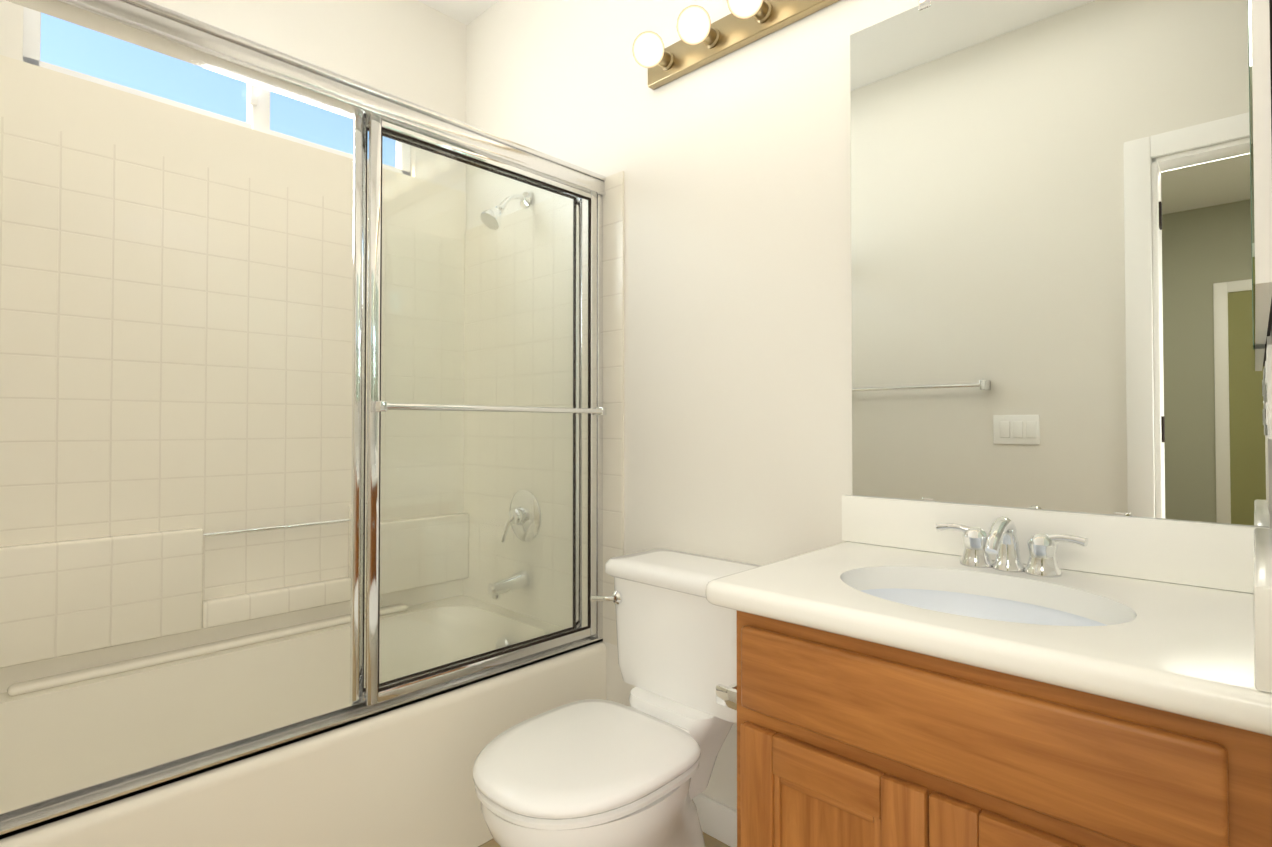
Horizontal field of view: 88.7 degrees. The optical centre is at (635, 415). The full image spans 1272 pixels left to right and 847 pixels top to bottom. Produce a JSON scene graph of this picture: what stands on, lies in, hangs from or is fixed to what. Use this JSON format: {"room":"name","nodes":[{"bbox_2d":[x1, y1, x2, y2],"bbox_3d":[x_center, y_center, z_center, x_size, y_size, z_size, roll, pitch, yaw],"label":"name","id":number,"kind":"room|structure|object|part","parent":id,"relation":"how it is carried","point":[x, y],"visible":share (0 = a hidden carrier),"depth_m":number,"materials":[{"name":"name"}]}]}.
{"room":"bathroom","nodes":[
{"label":"bathroom","id":0,"kind":"room"},
{"bbox_2d":[0,0,466,191],"bbox_3d":[-2.359,-0.216,0.820,0.120,2.670,4.800,-1,-1,44],"label":"wall","id":1,"kind":"structure","parent":0,"point":[413,51],"depth_m":2.20,"materials":[{"name":"white paint"}]},
{"bbox_3d":[-1.211,-1.002,2.041,0.005,0.190,0.975,-1,-1,44],"label":"glass","id":2,"kind":"part","parent":1,"relation":"part of","materials":[{"name":"glass"}]},
{"bbox_2d":[418,0,497,24],"bbox_3d":[-1.268,-1.592,-0.198,3.133,0.050,5.040,-1,-1,44],"label":"ceiling","id":3,"kind":"structure","parent":0,"point":[466,12],"depth_m":2.43,"materials":[{"name":"white paint"}]},
{"bbox_2d":[478,831,729,846],"bbox_3d":[-1.268,1.073,-0.239,3.133,0.050,5.040,-1,-1,44],"label":"floor","id":4,"kind":"structure","parent":0,"point":[710,841],"depth_m":1.64,"materials":[{"name":"tile"}]},
{"bbox_2d":[0,0,623,846],"bbox_3d":[-0.870,0.100,1.661,0.865,1.955,1.514,-1,-1,44],"label":"bathtub","id":5,"kind":"object","parent":4,"relation":"on","point":[310,496],"visible":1,"depth_m":1.80,"materials":[{"name":"white ceramic"}]},
{"bbox_3d":[-1.161,0.668,1.929,0.050,0.022,1.014,-1,-1,44],"label":"armrest","id":6,"kind":"part","parent":5,"relation":"part of","materials":[{"name":"white ceramic"}]},
{"bbox_3d":[-0.631,0.657,1.425,0.038,0.024,1.514,-1,-1,44],"label":"door sill","id":7,"kind":"part","parent":5,"relation":"part of","materials":[{"name":"silver metal"}]},
{"bbox_3d":[-0.400,-0.015,1.700,0.014,1.324,0.679,-1,-1,44],"label":"door frame","id":8,"kind":"part","parent":5,"relation":"part of","materials":[{"name":"silver metal"}]},
{"bbox_3d":[-0.400,-0.015,1.700,0.004,1.268,0.623,-1,-1,44],"label":"door glass","id":9,"kind":"part","parent":5,"relation":"part of","materials":[{"name":"clear glass"}]},
{"bbox_3d":[-0.360,-0.015,1.704,0.014,1.324,0.692,-1,-1,44],"label":"door frame","id":10,"kind":"part","parent":5,"relation":"part of","materials":[{"name":"silver metal"}]},
{"bbox_3d":[-0.360,-0.015,1.704,0.004,1.268,0.636,-1,-1,44],"label":"door glass","id":11,"kind":"part","parent":5,"relation":"part of","materials":[{"name":"clear glass"}]},
{"bbox_3d":[-0.430,0.381,2.200,0.057,0.095,0.036,-1,-1,44],"label":"valve lever","id":12,"kind":"part","parent":5,"relation":"part of","materials":[{"name":"silver metal"}]},
{"bbox_3d":[-0.427,0.559,2.173,0.064,0.068,0.146,-1,-1,44],"label":"spout","id":13,"kind":"part","parent":5,"relation":"part of","materials":[{"name":"silver metal"}]},
{"bbox_3d":[-0.413,-0.728,2.207,0.017,0.058,0.103,-1,-1,44],"label":"shower arm","id":14,"kind":"part","parent":5,"relation":"part of"},
{"bbox_3d":[-0.397,0.341,2.208,0.176,0.176,0.052,-1,-1,44],"label":"valve plate","id":15,"kind":"part","parent":5,"relation":"part of","materials":[{"name":"silver metal"}]},
{"bbox_2d":[473,549,760,846],"bbox_3d":[-0.024,0.714,1.405,0.459,0.718,0.695,-1,-1,44],"label":"toilet","id":16,"kind":"object","parent":4,"relation":"on","point":[637,772],"visible":0.96,"depth_m":1.36,"materials":[{"name":"white ceramic"}]},
{"bbox_3d":[-0.110,0.699,1.300,0.372,0.019,0.417,-1,-1,44],"label":"seat","id":17,"kind":"part","parent":16,"relation":"part of","materials":[{"name":"white ceramic"}]},
{"bbox_3d":[-0.111,0.671,1.300,0.378,0.033,0.423,-1,-1,44],"label":"lid","id":18,"kind":"part","parent":16,"relation":"part of","materials":[{"name":"white ceramic"}]},
{"bbox_3d":[-0.046,0.892,1.365,0.372,0.362,0.595,-1,-1,44],"label":"bowl","id":19,"kind":"part","parent":16,"relation":"part of","materials":[{"name":"white ceramic"}]},
{"bbox_3d":[-0.083,0.459,1.628,0.073,0.026,0.024,-1,-1,44],"label":"lever","id":20,"kind":"part","parent":16,"relation":"part of","materials":[{"name":"silver metal"}]},
{"bbox_3d":[-0.050,0.452,1.614,0.032,0.032,0.013,-1,-1,44],"label":"lever","id":21,"kind":"part","parent":16,"relation":"part of","materials":[{"name":"silver metal"}]},
{"bbox_3d":[0.147,0.531,1.573,0.410,0.260,0.200,-1,-1,44],"label":"tank","id":22,"kind":"part","parent":16,"relation":"part of","materials":[{"name":"white ceramic"}]},
{"bbox_3d":[0.146,0.380,1.574,0.438,0.043,0.224,-1,-1,44],"label":"tank lid","id":23,"kind":"part","parent":16,"relation":"part of","materials":[{"name":"white ceramic"}]},
{"bbox_2d":[705,495,1271,846],"bbox_3d":[0.524,0.617,1.015,0.688,0.900,0.518,-1,-1,44],"label":"bathroom vanity","id":24,"kind":"object","parent":4,"relation":"on","point":[914,673],"visible":1,"depth_m":0.86,"materials":[{"name":"brown wood"}]},
{"bbox_3d":[0.269,0.711,0.923,0.144,0.344,0.006,-1,-1,44],"label":"door mould","id":25,"kind":"part","parent":24,"relation":"part of","materials":[{"name":"brown wood"}]},
{"bbox_3d":[0.269,0.711,0.923,0.166,0.344,0.006,-1,-1,44],"label":"door mould","id":26,"kind":"part","parent":24,"relation":"part of","materials":[{"name":"brown wood"}]},
{"bbox_3d":[0.274,0.711,0.929,0.166,0.344,0.008,-1,-1,44],"label":"door panel","id":27,"kind":"part","parent":24,"relation":"part of","materials":[{"name":"brown wood"}]},
{"bbox_3d":[0.374,0.391,0.832,0.568,0.127,0.018,-1,-1,44],"label":"drawer","id":28,"kind":"part","parent":24,"relation":"part of","materials":[{"name":"brown wood"}]},
{"bbox_2d":[705,541,1271,735],"bbox_3d":[0.528,0.287,1.016,0.676,0.040,0.518,-1,-1,44],"label":"countertop","id":29,"kind":"structure","parent":24,"relation":"on","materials":[{"name":"white stone"}]},
{"bbox_2d":[936,523,992,567],"bbox_3d":[0.602,0.234,1.190,0.093,0.072,0.054,-1,-1,44],"label":"handle","id":30,"kind":"object","parent":29,"relation":"on","point":[974,555],"depth_m":1.16,"materials":[{"name":"silver metal"}]},
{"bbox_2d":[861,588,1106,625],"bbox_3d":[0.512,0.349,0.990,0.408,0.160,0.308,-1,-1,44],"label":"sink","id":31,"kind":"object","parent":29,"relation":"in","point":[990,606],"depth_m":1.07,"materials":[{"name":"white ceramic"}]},
{"bbox_2d":[1024,533,1087,577],"bbox_3d":[0.705,0.233,1.091,0.093,0.072,0.054,-1,-1,44],"label":"handle","id":32,"kind":"object","parent":29,"relation":"on","point":[1042,562],"depth_m":1.09,"materials":[{"name":"silver metal"}]},
{"bbox_3d":[0.621,0.203,1.107,0.029,0.059,0.123,-1,-1,44],"label":"spout","id":33,"kind":"part","parent":24,"relation":"part of","materials":[{"name":"silver metal"}]},
{"bbox_3d":[0.653,0.244,1.141,0.050,0.050,0.050,-1,-1,44],"label":"spout","id":34,"kind":"part","parent":24,"relation":"part of","materials":[{"name":"silver metal"}]},
{"bbox_2d":[466,0,1271,809],"bbox_3d":[0.428,-0.204,1.562,3.133,2.670,0.120,-1,-1,44],"label":"wall","id":35,"kind":"structure","parent":0,"point":[734,166],"depth_m":1.69,"materials":[{"name":"white paint"}]},
{"bbox_2d":[693,793,736,846],"bbox_3d":[0.205,1.032,1.662,0.819,0.090,0.014,-1,-1,44],"label":"baseboard","id":36,"kind":"structure","parent":35,"relation":"attached to","point":[718,820],"depth_m":1.64,"materials":[{"name":"white"}]},
{"bbox_2d":[632,0,839,89],"bbox_3d":[0.441,-0.975,1.375,1.220,0.086,0.147,-1,-1,44],"label":"sconce","id":37,"kind":"object","parent":35,"relation":"attached to","point":[703,41],"visible":1,"depth_m":1.62,"materials":[{"name":"gold metal"}]},
{"bbox_3d":[0.033,-0.969,1.721,0.086,0.086,0.086,-1,-1,44],"label":"bulb","id":38,"kind":"part","parent":37,"relation":"part of","materials":[{"name":"white glass"}]},
{"bbox_2d":[658,51,673,70],"bbox_3d":[0.072,-0.969,1.763,0.048,0.048,0.042,-1,-1,44],"label":"socket","id":39,"kind":"object","parent":37,"relation":"attached to","point":[666,63],"depth_m":1.76,"materials":[{"name":"gold metal"}]},
{"bbox_3d":[0.143,-0.971,1.616,0.086,0.086,0.086,-1,-1,44],"label":"bulb","id":40,"kind":"part","parent":37,"relation":"part of","materials":[{"name":"white glass"}]},
{"bbox_2d":[703,28,719,48],"bbox_3d":[0.183,-0.970,1.657,0.048,0.048,0.042,-1,-1,44],"label":"socket","id":41,"kind":"object","parent":37,"relation":"attached to","point":[712,40],"depth_m":1.66,"materials":[{"name":"gold metal"}]},
{"bbox_3d":[0.254,-0.973,1.511,0.086,0.086,0.086,-1,-1,44],"label":"bulb","id":42,"kind":"part","parent":37,"relation":"part of","materials":[{"name":"white glass"}]},
{"bbox_2d":[754,1,771,22],"bbox_3d":[0.293,-0.972,1.552,0.048,0.048,0.042,-1,-1,44],"label":"socket","id":43,"kind":"object","parent":37,"relation":"attached to","point":[764,14],"depth_m":1.55,"materials":[{"name":"gold metal"}]},
{"bbox_2d":[850,0,1269,526],"bbox_3d":[0.711,-0.340,1.205,0.653,1.025,0.008,-1,-1,44],"label":"mirror","id":44,"kind":"object","parent":35,"relation":"attached to","point":[1051,267],"visible":1,"depth_m":1.16,"materials":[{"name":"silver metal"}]},
{"bbox_3d":[0.670,-0.219,0.593,0.120,2.670,0.950,-1,-1,44],"label":"wall","id":45,"kind":"structure","parent":0,"visible":0},
{"bbox_2d":[1248,0,1271,344],"bbox_3d":[0.721,-0.510,0.753,0.018,0.804,0.565,-1,-1,44],"label":"medicine cabinet mirror","id":46,"kind":"object","parent":45,"relation":"attached to","point":[1260,55],"visible":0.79,"depth_m":0.55,"materials":[{"name":"mirror"}]},
{"bbox_2d":[1265,344,1271,439],"bbox_3d":[0.792,-0.028,0.813,0.007,0.115,0.080,-1,-1,44],"label":"outlet","id":47,"kind":"object","parent":45,"relation":"attached to","point":[1268,383],"visible":1,"depth_m":0.79,"materials":[{"name":"white plastic"}]},
{"bbox_2d":[1265,361,1266,384],"bbox_3d":[0.790,-0.054,0.815,0.002,0.028,0.034,-1,-1,44],"label":"socket","id":48,"kind":"object","parent":47,"relation":"attached to","point":[1265,361],"depth_m":0.80,"materials":[{"name":"white plastic"}]},
{"bbox_2d":[1266,402,1267,424],"bbox_3d":[0.790,-0.003,0.814,0.002,0.028,0.034,-1,-1,44],"label":"socket","id":49,"kind":"object","parent":47,"relation":"attached to","point":[1266,402],"depth_m":0.80,"materials":[{"name":"white plastic"}]}
]}

